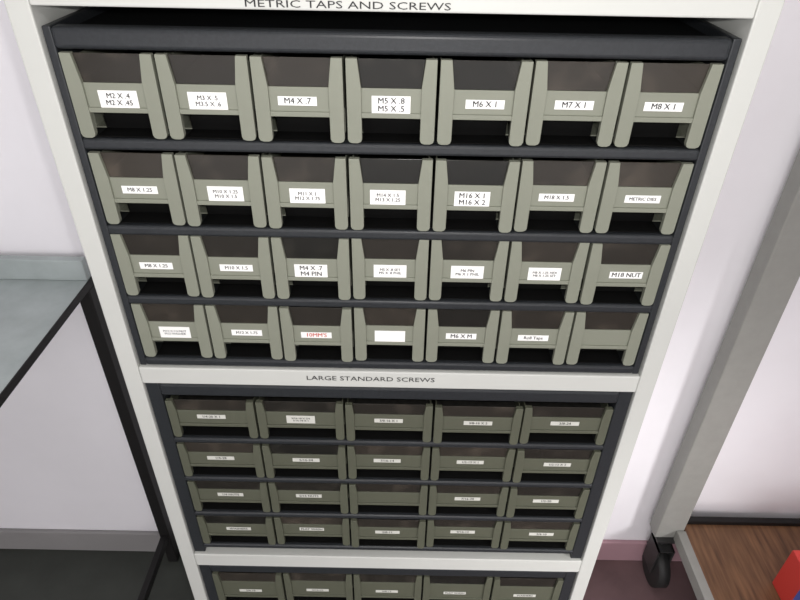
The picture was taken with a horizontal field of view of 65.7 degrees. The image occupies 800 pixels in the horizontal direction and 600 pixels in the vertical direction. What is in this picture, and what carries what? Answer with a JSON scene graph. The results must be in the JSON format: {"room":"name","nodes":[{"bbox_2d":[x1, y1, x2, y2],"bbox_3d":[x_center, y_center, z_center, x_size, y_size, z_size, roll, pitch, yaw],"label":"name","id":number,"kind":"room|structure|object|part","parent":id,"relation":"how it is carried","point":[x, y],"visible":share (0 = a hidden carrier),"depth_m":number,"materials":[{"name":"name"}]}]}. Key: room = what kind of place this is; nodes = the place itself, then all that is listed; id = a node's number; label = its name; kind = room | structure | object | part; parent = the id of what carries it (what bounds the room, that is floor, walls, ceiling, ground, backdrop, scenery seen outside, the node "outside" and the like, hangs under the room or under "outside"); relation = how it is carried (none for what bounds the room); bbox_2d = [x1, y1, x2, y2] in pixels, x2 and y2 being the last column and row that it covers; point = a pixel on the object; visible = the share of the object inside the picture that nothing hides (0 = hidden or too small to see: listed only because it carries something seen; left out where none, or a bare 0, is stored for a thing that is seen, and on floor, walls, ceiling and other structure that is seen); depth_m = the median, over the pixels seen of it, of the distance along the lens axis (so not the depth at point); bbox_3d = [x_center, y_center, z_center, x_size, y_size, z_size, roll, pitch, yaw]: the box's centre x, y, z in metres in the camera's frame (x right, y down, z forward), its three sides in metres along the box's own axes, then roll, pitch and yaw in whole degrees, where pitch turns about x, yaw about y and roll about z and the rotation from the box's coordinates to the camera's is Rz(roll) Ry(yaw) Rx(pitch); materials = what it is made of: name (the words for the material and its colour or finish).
{"room":"workshop","nodes":[
{"label":"workshop","id":0,"kind":"room"},
{"bbox_2d":[0,549,696,599],"bbox_3d":[-0.049,1.788,0.850,5.200,0.050,3.350,1,35,0],"label":"floor","id":1,"kind":"structure","parent":0,"point":[25,574],"depth_m":2.04,"materials":[{"name":"paint"}]},
{"bbox_2d":[0,255,179,599],"bbox_3d":[-1.411,0.578,1.478,1.339,1.175,0.734,1,35,0],"label":"work table","id":2,"kind":"object","parent":1,"relation":"on","point":[38,294],"visible":0.89,"depth_m":1.44,"materials":[{"name":"grey laminate"}]},
{"bbox_3d":[-0.755,0.421,1.785,0.032,1.102,0.032,1,35,0],"label":"table leg","id":3,"kind":"part","parent":2,"relation":"part of","materials":[{"name":"black metal"}]},
{"bbox_2d":[3,0,784,599],"bbox_3d":[-0.021,0.253,1.410,0.916,1.828,0.436,1,35,0],"label":"storage cabinet","id":4,"kind":"object","parent":1,"relation":"on","point":[755,22],"depth_m":0.93,"materials":[{"name":"white metal"}]},
{"bbox_3d":[-0.464,0.245,1.410,0.030,1.828,0.435,1,35,0],"label":"panel","id":5,"kind":"part","parent":4,"relation":"part of","materials":[{"name":"white paint"}]},
{"bbox_3d":[-0.365,-0.338,0.909,0.114,0.108,0.274,1,35,0],"label":"drawer","id":6,"kind":"part","parent":4,"relation":"part of","materials":[{"name":"grey plastic"}]},
{"bbox_3d":[-0.367,-0.232,0.985,0.114,0.108,0.274,1,35,0],"label":"drawer","id":7,"kind":"part","parent":4,"relation":"part of","materials":[{"name":"grey plastic"}]},
{"bbox_3d":[-0.368,-0.129,1.054,0.114,0.108,0.274,1,35,0],"label":"drawer","id":8,"kind":"part","parent":4,"relation":"part of","materials":[{"name":"grey plastic"}]},
{"bbox_3d":[-0.370,-0.026,1.129,0.114,0.108,0.274,1,35,0],"label":"drawer","id":9,"kind":"part","parent":4,"relation":"part of","materials":[{"name":"grey plastic"}]},
{"bbox_3d":[-0.246,-0.336,0.909,0.114,0.108,0.274,1,35,0],"label":"drawer","id":10,"kind":"part","parent":4,"relation":"part of","materials":[{"name":"grey plastic"}]},
{"bbox_3d":[-0.341,0.141,1.245,0.157,0.092,0.274,1,35,0],"label":"drawer","id":11,"kind":"part","parent":4,"relation":"part of","materials":[{"name":"green plastic"}]},
{"bbox_3d":[-0.342,0.233,1.307,0.157,0.092,0.274,1,35,0],"label":"drawer","id":12,"kind":"part","parent":4,"relation":"part of","materials":[{"name":"green plastic"}]},
{"bbox_3d":[-0.248,-0.229,0.983,0.114,0.108,0.274,1,35,0],"label":"drawer","id":13,"kind":"part","parent":4,"relation":"part of","materials":[{"name":"grey plastic"}]},
{"bbox_3d":[-0.344,0.323,1.371,0.157,0.092,0.274,1,35,0],"label":"drawer","id":14,"kind":"part","parent":4,"relation":"part of","materials":[{"name":"green plastic"}]},
{"bbox_3d":[-0.250,-0.126,1.053,0.114,0.108,0.274,1,35,0],"label":"drawer","id":15,"kind":"part","parent":4,"relation":"part of","materials":[{"name":"grey plastic"}]},
{"bbox_3d":[-0.346,0.415,1.433,0.157,0.092,0.274,1,35,0],"label":"drawer","id":16,"kind":"part","parent":4,"relation":"part of","materials":[{"name":"green plastic"}]},
{"bbox_3d":[-0.252,-0.023,1.128,0.114,0.108,0.274,1,35,0],"label":"drawer","id":17,"kind":"part","parent":4,"relation":"part of","materials":[{"name":"grey plastic"}]},
{"bbox_3d":[-0.349,0.597,1.557,0.157,0.118,0.274,1,35,0],"label":"drawer","id":18,"kind":"part","parent":4,"relation":"part of","materials":[{"name":"green plastic"}]},
{"bbox_3d":[-0.128,-0.333,0.907,0.114,0.108,0.274,1,35,0],"label":"drawer","id":19,"kind":"part","parent":4,"relation":"part of","materials":[{"name":"grey plastic"}]},
{"bbox_3d":[-0.180,0.144,1.245,0.157,0.092,0.274,1,35,0],"label":"drawer","id":20,"kind":"part","parent":4,"relation":"part of","materials":[{"name":"green plastic"}]},
{"bbox_3d":[-0.181,0.236,1.306,0.157,0.092,0.274,1,35,0],"label":"drawer","id":21,"kind":"part","parent":4,"relation":"part of","materials":[{"name":"green plastic"}]},
{"bbox_3d":[-0.130,-0.226,0.982,0.114,0.108,0.274,1,35,0],"label":"drawer","id":22,"kind":"part","parent":4,"relation":"part of","materials":[{"name":"grey plastic"}]},
{"bbox_3d":[-0.183,0.326,1.371,0.157,0.092,0.274,1,35,0],"label":"drawer","id":23,"kind":"part","parent":4,"relation":"part of","materials":[{"name":"green plastic"}]},
{"bbox_3d":[-0.132,-0.123,1.053,0.114,0.108,0.274,1,35,0],"label":"drawer","id":24,"kind":"part","parent":4,"relation":"part of","materials":[{"name":"grey plastic"}]},
{"bbox_3d":[-0.185,0.417,1.435,0.157,0.092,0.274,1,35,0],"label":"drawer","id":25,"kind":"part","parent":4,"relation":"part of","materials":[{"name":"green plastic"}]},
{"bbox_3d":[-0.134,-0.019,1.125,0.114,0.108,0.274,1,35,0],"label":"drawer","id":26,"kind":"part","parent":4,"relation":"part of","materials":[{"name":"grey plastic"}]},
{"bbox_3d":[-0.188,0.597,1.560,0.157,0.118,0.274,1,35,0],"label":"drawer","id":27,"kind":"part","parent":4,"relation":"part of","materials":[{"name":"green plastic"}]},
{"bbox_3d":[-0.027,0.608,1.411,0.807,0.030,0.023,1,35,0],"label":"rail","id":28,"kind":"part","parent":4,"relation":"part of","materials":[{"name":"metal"}]},
{"bbox_3d":[-0.027,0.600,1.560,0.157,0.118,0.274,1,35,0],"label":"drawer","id":29,"kind":"part","parent":4,"relation":"part of","materials":[{"name":"green plastic"}]},
{"bbox_3d":[-0.029,0.722,1.659,0.853,0.500,0.304,1,35,0],"label":"small parts drawer cabinet","id":30,"kind":"part","parent":4,"relation":"part of","materials":[{"name":"grey plastic"}]},
{"bbox_3d":[-0.024,0.448,1.295,0.807,0.013,0.016,1,35,0],"label":"rail","id":31,"kind":"part","parent":4,"relation":"part of","materials":[{"name":"metal"}]},
{"bbox_3d":[-0.026,0.539,1.358,0.807,0.013,0.016,1,35,0],"label":"rail","id":32,"kind":"part","parent":4,"relation":"part of","materials":[{"name":"metal"}]},
{"bbox_2d":[285,581,490,599],"bbox_3d":[-0.028,0.641,1.610,0.805,0.003,0.284,1,35,0],"label":"storage bins","id":33,"kind":"object","parent":4,"relation":"attached to","point":[295,597],"depth_m":1.49,"materials":[{"name":"green plastic"}]},
{"bbox_2d":[194,547,581,571],"bbox_3d":[-0.025,0.462,1.552,0.855,0.042,0.428,1,35,0],"label":"shelf","id":34,"kind":"object","parent":4,"relation":"attached to","point":[232,556],"depth_m":1.37,"materials":[{"name":"white paint"}]},
{"bbox_3d":[-0.023,0.357,1.231,0.807,0.013,0.016,1,35,0],"label":"rail","id":35,"kind":"part","parent":4,"relation":"part of","materials":[{"name":"metal"}]},
{"bbox_2d":[202,493,574,513],"bbox_3d":[-0.023,0.359,1.413,0.805,0.003,0.284,1,35,0],"label":"labels","id":36,"kind":"object","parent":4,"relation":"attached to","point":[207,507],"depth_m":1.29,"materials":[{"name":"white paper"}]},
{"bbox_2d":[211,527,565,544],"bbox_3d":[-0.024,0.450,1.476,0.805,0.003,0.284,1,35,0],"label":"labels","id":37,"kind":"object","parent":4,"relation":"attached to","point":[215,539],"depth_m":1.36,"materials":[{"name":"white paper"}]},
{"bbox_3d":[-0.024,0.422,1.431,0.157,0.092,0.274,1,35,0],"label":"drawer","id":38,"kind":"part","parent":4,"relation":"part of","materials":[{"name":"green plastic"}]},
{"bbox_3d":[-0.022,0.329,1.371,0.157,0.092,0.274,1,35,0],"label":"drawer","id":39,"kind":"part","parent":4,"relation":"part of","materials":[{"name":"green plastic"}]},
{"bbox_3d":[-0.021,0.238,1.308,0.157,0.092,0.274,1,35,0],"label":"drawer","id":40,"kind":"part","parent":4,"relation":"part of","materials":[{"name":"green plastic"}]},
{"bbox_3d":[-0.021,0.273,1.345,0.853,0.501,0.304,1,35,0],"label":"small parts drawer cabinet","id":41,"kind":"part","parent":4,"relation":"part of","materials":[{"name":"grey plastic"}]},
{"bbox_3d":[-0.019,0.159,1.097,0.807,0.030,0.023,1,35,0],"label":"rail","id":42,"kind":"part","parent":4,"relation":"part of","materials":[{"name":"metal"}]},
{"bbox_3d":[-0.021,0.267,1.168,0.807,0.013,0.016,1,35,0],"label":"rail","id":43,"kind":"part","parent":4,"relation":"part of","materials":[{"name":"metal"}]},
{"bbox_2d":[182,400,595,438],"bbox_3d":[-0.019,0.178,1.287,0.805,0.003,0.284,1,35,0],"label":"shelf","id":44,"kind":"object","parent":4,"relation":"attached to","point":[188,432],"depth_m":1.17,"materials":[{"name":"black"}]},
{"bbox_2d":[193,457,584,478],"bbox_3d":[-0.021,0.269,1.350,0.805,0.003,0.284,1,35,0],"label":"labels","id":45,"kind":"object","parent":4,"relation":"attached to","point":[199,472],"depth_m":1.23,"materials":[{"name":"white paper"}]},
{"bbox_3d":[-0.019,0.149,1.243,0.157,0.092,0.274,1,35,0],"label":"drawer","id":46,"kind":"part","parent":4,"relation":"part of","materials":[{"name":"green plastic"}]},
{"bbox_3d":[-0.016,0.004,0.985,0.830,0.016,0.016,1,35,0],"label":"rail","id":47,"kind":"part","parent":4,"relation":"part of","materials":[{"name":"metal"}]},
{"bbox_3d":[-0.018,0.108,1.058,0.830,0.016,0.016,1,35,0],"label":"rail","id":48,"kind":"part","parent":4,"relation":"part of","materials":[{"name":"metal"}]},
{"bbox_2d":[155,328,623,361],"bbox_3d":[-0.016,0.018,1.175,0.828,0.003,0.284,1,35,0],"label":"shelf","id":49,"kind":"object","parent":4,"relation":"attached to","point":[165,350],"depth_m":1.06,"materials":[{"name":"black"}]},
{"bbox_2d":[139,364,639,391],"bbox_3d":[-0.016,0.015,1.241,0.855,0.036,0.428,1,35,0],"label":"shelf","id":50,"kind":"object","parent":4,"relation":"attached to","point":[148,373],"depth_m":1.06,"materials":[{"name":"white metal"}]},
{"bbox_2d":[138,270,641,300],"bbox_3d":[-0.014,-0.086,1.103,0.828,0.003,0.284,1,35,0],"label":"shelf","id":51,"kind":"object","parent":4,"relation":"attached to","point":[149,287],"depth_m":0.99,"materials":[{"name":"black"}]},
{"bbox_3d":[-0.016,-0.019,1.129,0.114,0.108,0.274,1,35,0],"label":"drawer","id":52,"kind":"part","parent":4,"relation":"part of","materials":[{"name":"grey plastic"}]},
{"bbox_3d":[-0.014,-0.123,1.055,0.114,0.108,0.274,1,35,0],"label":"drawer","id":53,"kind":"part","parent":4,"relation":"part of","materials":[{"name":"grey plastic"}]},
{"bbox_3d":[-0.014,-0.099,0.914,0.830,0.016,0.016,1,35,0],"label":"rail","id":54,"kind":"part","parent":4,"relation":"part of","materials":[{"name":"metal"}]},
{"bbox_2d":[120,199,660,231],"bbox_3d":[-0.013,-0.189,1.031,0.828,0.003,0.284,1,35,0],"label":"shelf","id":55,"kind":"object","parent":4,"relation":"attached to","point":[131,215],"depth_m":0.92,"materials":[{"name":"black metal"}]},
{"bbox_3d":[-0.012,-0.206,0.839,0.830,0.016,0.016,1,35,0],"label":"rail","id":56,"kind":"part","parent":4,"relation":"part of","materials":[{"name":"metal"}]},
{"bbox_2d":[96,119,685,146],"bbox_3d":[-0.011,-0.296,0.957,0.828,0.003,0.284,1,35,0],"label":"shelf","id":57,"kind":"object","parent":4,"relation":"attached to","point":[121,130],"depth_m":0.85,"materials":[{"name":"black metal"}]},
{"bbox_3d":[-0.012,-0.223,0.982,0.114,0.108,0.274,1,35,0],"label":"drawer","id":58,"kind":"part","parent":4,"relation":"part of","materials":[{"name":"grey plastic"}]},
{"bbox_3d":[-0.010,-0.318,0.765,0.830,0.026,0.023,1,35,0],"label":"rail","id":59,"kind":"part","parent":4,"relation":"part of","materials":[{"name":"metal"}]},
{"bbox_3d":[-0.010,-0.330,0.907,0.114,0.108,0.274,1,35,0],"label":"drawer","id":60,"kind":"part","parent":4,"relation":"part of","materials":[{"name":"grey plastic"}]},
{"bbox_3d":[-0.013,-0.187,1.025,0.850,0.540,0.304,1,35,0],"label":"small parts drawer cabinet","id":61,"kind":"part","parent":4,"relation":"part of","materials":[{"name":"grey plastic"}]},
{"bbox_3d":[-0.007,-0.479,0.897,0.855,0.040,0.428,1,35,0],"label":"panel","id":62,"kind":"part","parent":4,"relation":"part of","materials":[{"name":"white paint"}]},
{"bbox_3d":[0.134,0.604,1.560,0.157,0.118,0.274,1,35,0],"label":"drawer","id":63,"kind":"part","parent":4,"relation":"part of","materials":[{"name":"green plastic"}]},
{"bbox_3d":[0.103,-0.017,1.129,0.114,0.108,0.274,1,35,0],"label":"drawer","id":64,"kind":"part","parent":4,"relation":"part of","materials":[{"name":"grey plastic"}]},
{"bbox_3d":[0.137,0.423,1.435,0.157,0.092,0.274,1,35,0],"label":"drawer","id":65,"kind":"part","parent":4,"relation":"part of","materials":[{"name":"green plastic"}]},
{"bbox_3d":[0.105,-0.121,1.056,0.114,0.108,0.274,1,35,0],"label":"drawer","id":66,"kind":"part","parent":4,"relation":"part of","materials":[{"name":"grey plastic"}]},
{"bbox_3d":[0.139,0.332,1.371,0.157,0.092,0.274,1,35,0],"label":"drawer","id":67,"kind":"part","parent":4,"relation":"part of","materials":[{"name":"green plastic"}]},
{"bbox_3d":[0.141,0.241,1.308,0.157,0.092,0.274,1,35,0],"label":"drawer","id":68,"kind":"part","parent":4,"relation":"part of","materials":[{"name":"green plastic"}]},
{"bbox_3d":[0.106,-0.221,0.982,0.114,0.108,0.274,1,35,0],"label":"drawer","id":69,"kind":"part","parent":4,"relation":"part of","materials":[{"name":"grey plastic"}]},
{"bbox_3d":[0.142,0.153,1.242,0.157,0.092,0.274,1,35,0],"label":"drawer","id":70,"kind":"part","parent":4,"relation":"part of","materials":[{"name":"green plastic"}]},
{"bbox_3d":[0.108,-0.328,0.907,0.114,0.108,0.274,1,35,0],"label":"drawer","id":71,"kind":"part","parent":4,"relation":"part of","materials":[{"name":"grey plastic"}]},
{"bbox_3d":[0.295,0.609,1.557,0.157,0.118,0.274,1,35,0],"label":"drawer","id":72,"kind":"part","parent":4,"relation":"part of","materials":[{"name":"green plastic"}]},
{"bbox_3d":[0.221,-0.014,1.128,0.114,0.108,0.274,1,35,0],"label":"drawer","id":73,"kind":"part","parent":4,"relation":"part of","materials":[{"name":"grey plastic"}]},
{"bbox_3d":[0.298,0.427,1.433,0.157,0.092,0.274,1,35,0],"label":"drawer","id":74,"kind":"part","parent":4,"relation":"part of","materials":[{"name":"green plastic"}]},
{"bbox_3d":[0.223,-0.118,1.055,0.114,0.108,0.274,1,35,0],"label":"drawer","id":75,"kind":"part","parent":4,"relation":"part of","materials":[{"name":"grey plastic"}]},
{"bbox_3d":[0.300,0.336,1.370,0.157,0.092,0.274,1,35,0],"label":"drawer","id":76,"kind":"part","parent":4,"relation":"part of","materials":[{"name":"green plastic"}]},
{"bbox_3d":[0.301,0.245,1.306,0.157,0.092,0.274,1,35,0],"label":"drawer","id":77,"kind":"part","parent":4,"relation":"part of","materials":[{"name":"green plastic"}]},
{"bbox_3d":[0.225,-0.221,0.985,0.114,0.108,0.274,1,35,0],"label":"drawer","id":78,"kind":"part","parent":4,"relation":"part of","materials":[{"name":"grey plastic"}]},
{"bbox_3d":[0.303,0.154,1.244,0.157,0.092,0.274,1,35,0],"label":"drawer","id":79,"kind":"part","parent":4,"relation":"part of","materials":[{"name":"green plastic"}]},
{"bbox_3d":[0.227,-0.328,0.910,0.114,0.108,0.274,1,35,0],"label":"drawer","id":80,"kind":"part","parent":4,"relation":"part of","materials":[{"name":"grey plastic"}]},
{"bbox_3d":[0.339,-0.013,1.129,0.114,0.108,0.274,1,35,0],"label":"drawer","id":81,"kind":"part","parent":4,"relation":"part of","materials":[{"name":"grey plastic"}]},
{"bbox_3d":[0.341,-0.115,1.053,0.114,0.108,0.274,1,35,0],"label":"drawer","id":82,"kind":"part","parent":4,"relation":"part of","materials":[{"name":"grey plastic"}]},
{"bbox_3d":[0.343,-0.219,0.985,0.114,0.108,0.274,1,35,0],"label":"drawer","id":83,"kind":"part","parent":4,"relation":"part of","materials":[{"name":"grey plastic"}]},
{"bbox_3d":[0.345,-0.326,0.910,0.114,0.108,0.274,1,35,0],"label":"drawer","id":84,"kind":"part","parent":4,"relation":"part of","materials":[{"name":"grey plastic"}]},
{"bbox_3d":[0.422,0.261,1.410,0.030,1.828,0.435,1,35,0],"label":"panel","id":85,"kind":"part","parent":4,"relation":"part of","materials":[{"name":"white paint"}]},
{"bbox_2d":[642,149,799,599],"bbox_3d":[1.368,0.302,1.253,1.122,1.970,0.760,1,35,0],"label":"utility cart","id":86,"kind":"object","parent":1,"relation":"on","point":[723,558],"visible":0.99,"depth_m":1.76,"materials":[{"name":"grey paint"}]},
{"bbox_3d":[0.869,0.899,1.700,0.028,0.044,0.578,1,35,0],"label":"shelf rail","id":87,"kind":"part","parent":86,"relation":"part of","materials":[{"name":"grey metal"}]},
{"bbox_3d":[1.360,0.718,1.964,0.950,0.054,0.020,1,35,0],"label":"shelf rail","id":88,"kind":"part","parent":86,"relation":"part of","materials":[{"name":"black metal"}]},
{"bbox_2d":[772,550,799,599],"bbox_3d":[1.201,0.837,1.625,0.256,0.161,0.295,1,35,0],"label":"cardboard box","id":89,"kind":"object","parent":86,"relation":"on","point":[786,583],"visible":1,"depth_m":1.71,"materials":[{"name":"red cardboard"}]},
{"bbox_2d":[0,0,799,539],"bbox_3d":[-0.011,-0.269,1.397,5.200,2.700,0.100,1,35,0],"label":"wall","id":90,"kind":"structure","parent":0,"point":[67,462],"depth_m":1.68,"materials":[{"name":"white paint"}]},
{"bbox_2d":[0,255,90,279],"bbox_3d":[-1.399,-0.086,1.450,1.331,0.054,0.020,1,35,0],"label":"backsplash","id":91,"kind":"structure","parent":90,"relation":"attached to","point":[11,267],"depth_m":1.44,"materials":[{"name":"grey laminate"}]},
{"bbox_2d":[0,528,681,560],"bbox_3d":[-0.032,0.830,2.093,5.200,0.100,0.014,1,35,0],"label":"baseboard","id":92,"kind":"structure","parent":90,"relation":"attached to","point":[49,539],"depth_m":2.08,"materials":[{"name":"paint"}]}
]}

